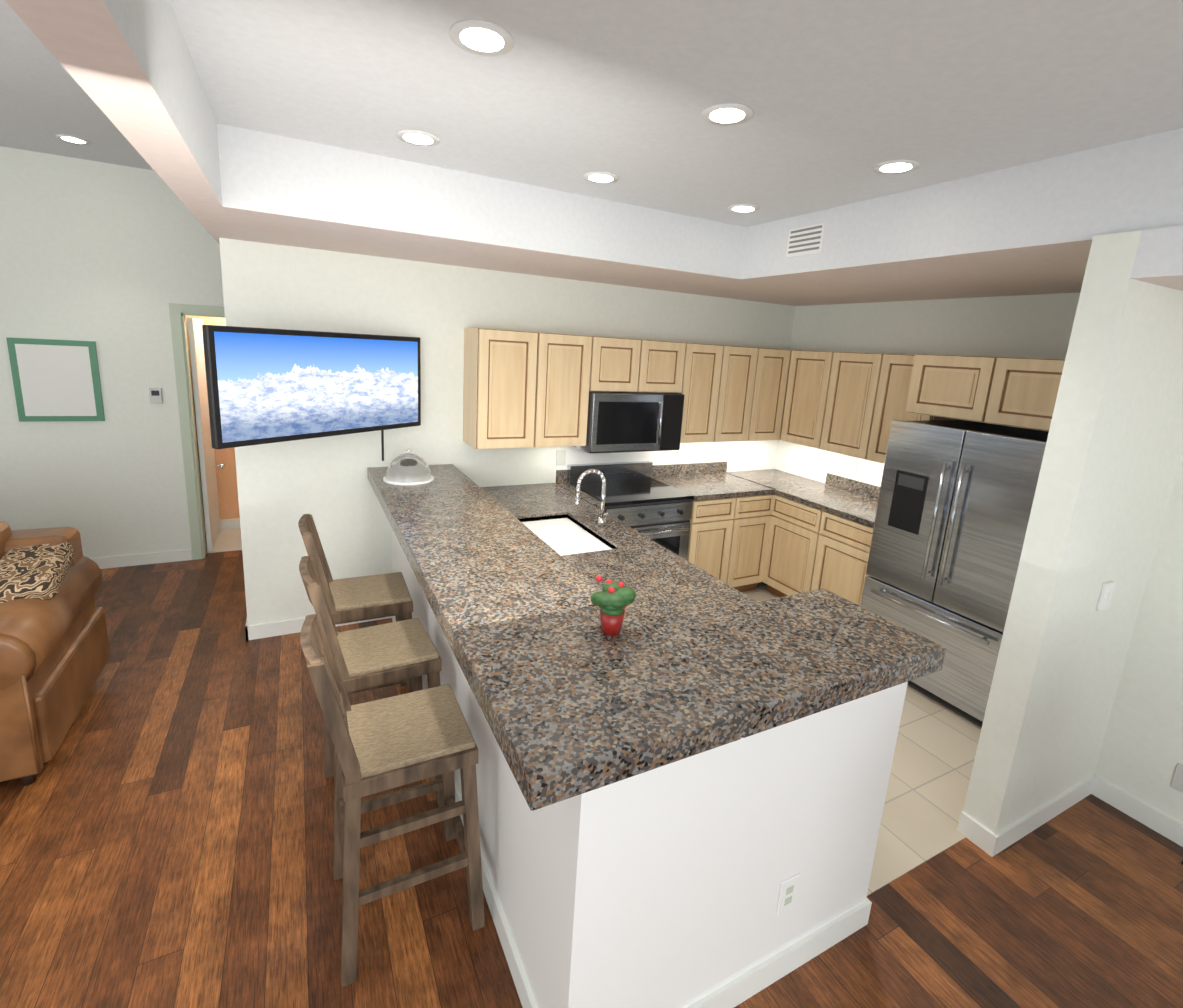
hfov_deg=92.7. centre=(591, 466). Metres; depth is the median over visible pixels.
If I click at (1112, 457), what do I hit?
wall
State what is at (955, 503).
fridge
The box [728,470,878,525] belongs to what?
countertop
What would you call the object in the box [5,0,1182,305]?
soffit
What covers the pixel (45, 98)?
ceiling
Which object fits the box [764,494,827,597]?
base cabinet
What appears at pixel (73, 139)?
recessed light
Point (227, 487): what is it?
wall
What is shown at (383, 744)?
stool
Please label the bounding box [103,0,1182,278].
ceiling
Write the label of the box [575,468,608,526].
faucet
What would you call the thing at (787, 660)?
island countertop
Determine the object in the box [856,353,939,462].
upper cabinet
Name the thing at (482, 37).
recessed light
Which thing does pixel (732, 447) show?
outlet
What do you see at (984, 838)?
baseboard
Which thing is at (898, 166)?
recessed light
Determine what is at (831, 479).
backsplash
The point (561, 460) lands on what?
outlet
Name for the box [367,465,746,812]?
island countertop
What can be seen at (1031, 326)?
wall
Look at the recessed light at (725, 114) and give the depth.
1.87 m
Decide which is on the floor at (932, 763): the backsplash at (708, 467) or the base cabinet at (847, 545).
the base cabinet at (847, 545)
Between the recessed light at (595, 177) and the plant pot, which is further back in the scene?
the recessed light at (595, 177)
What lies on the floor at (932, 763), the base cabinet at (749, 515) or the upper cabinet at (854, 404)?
the base cabinet at (749, 515)
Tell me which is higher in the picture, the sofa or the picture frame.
the picture frame
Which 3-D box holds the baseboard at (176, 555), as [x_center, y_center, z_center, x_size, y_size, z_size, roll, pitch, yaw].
[-5.012,0.830,3.994,3.595,0.095,0.014,-3,13,-27]
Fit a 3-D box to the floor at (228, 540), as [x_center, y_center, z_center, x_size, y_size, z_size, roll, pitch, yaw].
[-3.160,0.673,5.471,1.550,0.006,0.680,-3,13,-27]
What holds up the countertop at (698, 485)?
on the base cabinet at (779, 533)
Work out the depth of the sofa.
2.50 m
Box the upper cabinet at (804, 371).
[780,350,823,445]
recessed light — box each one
[55,134,90,144]
[396,129,439,145]
[449,19,513,55]
[583,171,618,183]
[701,103,752,125]
[727,204,758,212]
[873,159,919,173]
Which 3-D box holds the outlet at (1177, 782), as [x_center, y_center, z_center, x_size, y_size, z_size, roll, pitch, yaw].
[2.569,1.357,2.434,0.006,0.120,0.080,-3,13,-27]
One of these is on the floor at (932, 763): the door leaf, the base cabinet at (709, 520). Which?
the base cabinet at (709, 520)
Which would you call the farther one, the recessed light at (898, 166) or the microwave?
the microwave
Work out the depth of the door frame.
4.60 m
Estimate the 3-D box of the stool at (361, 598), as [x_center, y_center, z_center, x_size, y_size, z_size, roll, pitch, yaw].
[-1.184,0.785,2.887,0.518,1.078,0.432,-3,13,-26]
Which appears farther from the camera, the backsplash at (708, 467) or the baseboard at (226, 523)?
the baseboard at (226, 523)
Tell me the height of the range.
1.056 m
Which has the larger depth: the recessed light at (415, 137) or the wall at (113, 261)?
the wall at (113, 261)
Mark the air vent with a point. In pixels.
(807, 240)
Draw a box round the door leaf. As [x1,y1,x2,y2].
[187,317,224,551]
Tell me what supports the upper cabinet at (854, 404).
attached to the wall at (1031, 326)
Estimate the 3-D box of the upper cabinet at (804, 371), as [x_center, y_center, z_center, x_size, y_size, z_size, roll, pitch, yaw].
[1.941,-0.565,4.724,0.354,0.780,0.496,-3,13,-27]
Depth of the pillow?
2.59 m
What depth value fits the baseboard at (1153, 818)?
2.56 m
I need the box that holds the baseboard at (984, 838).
[982,775,1099,856]
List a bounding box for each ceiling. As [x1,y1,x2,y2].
[0,0,152,169]
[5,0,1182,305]
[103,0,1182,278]
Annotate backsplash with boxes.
[555,440,778,482]
[651,462,727,477]
[775,440,883,486]
[824,474,879,497]
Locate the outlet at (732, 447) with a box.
[728,444,736,456]
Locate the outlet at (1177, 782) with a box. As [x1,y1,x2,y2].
[1171,763,1182,792]
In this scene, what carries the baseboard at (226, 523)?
attached to the wall at (227, 487)
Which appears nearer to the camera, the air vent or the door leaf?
the air vent
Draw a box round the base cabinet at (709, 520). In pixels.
[687,494,739,579]
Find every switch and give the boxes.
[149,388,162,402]
[1096,581,1115,610]
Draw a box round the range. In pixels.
[567,461,693,559]
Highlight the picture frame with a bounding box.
[6,338,104,421]
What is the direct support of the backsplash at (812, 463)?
attached to the wall at (1031, 326)
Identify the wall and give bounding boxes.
[0,146,223,558]
[186,316,239,520]
[219,238,794,625]
[776,293,1079,480]
[963,230,1182,833]
[1094,455,1182,822]
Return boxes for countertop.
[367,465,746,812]
[643,589,945,740]
[653,474,775,497]
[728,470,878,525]
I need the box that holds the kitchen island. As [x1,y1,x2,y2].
[391,480,906,1007]
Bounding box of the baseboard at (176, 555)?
[90,549,191,568]
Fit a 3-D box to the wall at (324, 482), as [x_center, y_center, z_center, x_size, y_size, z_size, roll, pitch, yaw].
[-0.174,-0.212,4.570,4.590,2.450,0.300,-3,13,-27]
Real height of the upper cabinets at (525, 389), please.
0.780 m
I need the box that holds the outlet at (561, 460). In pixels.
[556,450,565,464]
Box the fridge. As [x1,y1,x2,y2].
[861,419,1048,727]
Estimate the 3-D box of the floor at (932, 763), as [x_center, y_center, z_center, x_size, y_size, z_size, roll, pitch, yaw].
[1.339,1.275,3.879,2.363,0.004,2.896,-3,13,-27]
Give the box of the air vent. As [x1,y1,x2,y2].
[786,223,825,257]
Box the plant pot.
[590,575,636,635]
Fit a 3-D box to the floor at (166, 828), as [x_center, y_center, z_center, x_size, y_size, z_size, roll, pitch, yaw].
[-0.550,1.700,1.534,9.200,0.080,9.500,-3,13,-27]
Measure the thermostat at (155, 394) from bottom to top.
0.120 m
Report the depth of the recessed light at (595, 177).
2.65 m
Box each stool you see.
[298,514,412,740]
[299,556,442,831]
[300,614,484,986]
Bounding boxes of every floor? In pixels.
[0,550,1182,1007]
[205,528,241,552]
[741,582,981,895]
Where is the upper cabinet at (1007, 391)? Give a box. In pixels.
[900,354,1064,430]
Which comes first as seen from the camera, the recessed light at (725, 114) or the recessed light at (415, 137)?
the recessed light at (725, 114)
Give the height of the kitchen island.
1.025 m
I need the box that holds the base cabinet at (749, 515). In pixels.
[720,494,771,591]
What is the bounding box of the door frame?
[169,303,224,559]
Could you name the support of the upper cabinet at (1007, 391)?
attached to the wall at (1031, 326)
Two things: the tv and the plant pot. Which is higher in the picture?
the tv
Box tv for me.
[202,325,420,460]
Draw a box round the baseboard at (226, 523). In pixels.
[204,518,239,530]
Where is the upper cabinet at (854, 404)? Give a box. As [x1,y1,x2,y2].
[809,351,871,456]
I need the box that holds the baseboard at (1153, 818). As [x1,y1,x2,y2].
[1094,778,1182,846]
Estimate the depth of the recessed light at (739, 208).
3.05 m
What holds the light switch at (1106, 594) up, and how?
attached to the wall at (1112, 457)
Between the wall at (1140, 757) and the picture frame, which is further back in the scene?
the picture frame
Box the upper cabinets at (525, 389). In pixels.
[463,328,792,448]
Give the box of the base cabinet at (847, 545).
[820,510,873,605]
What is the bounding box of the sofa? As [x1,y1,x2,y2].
[0,521,109,785]
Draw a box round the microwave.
[573,391,684,453]
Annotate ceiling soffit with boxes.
[1130,225,1182,277]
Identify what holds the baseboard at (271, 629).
attached to the wall at (324, 482)
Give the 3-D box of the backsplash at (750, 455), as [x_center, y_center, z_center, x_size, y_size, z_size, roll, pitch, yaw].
[0.760,-0.096,4.914,2.324,0.350,0.003,-3,13,-27]
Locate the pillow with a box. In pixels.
[0,540,74,612]
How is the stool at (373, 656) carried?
on the floor at (166, 828)
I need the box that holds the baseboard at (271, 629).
[245,616,390,640]
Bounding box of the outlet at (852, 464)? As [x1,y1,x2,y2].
[847,459,857,474]

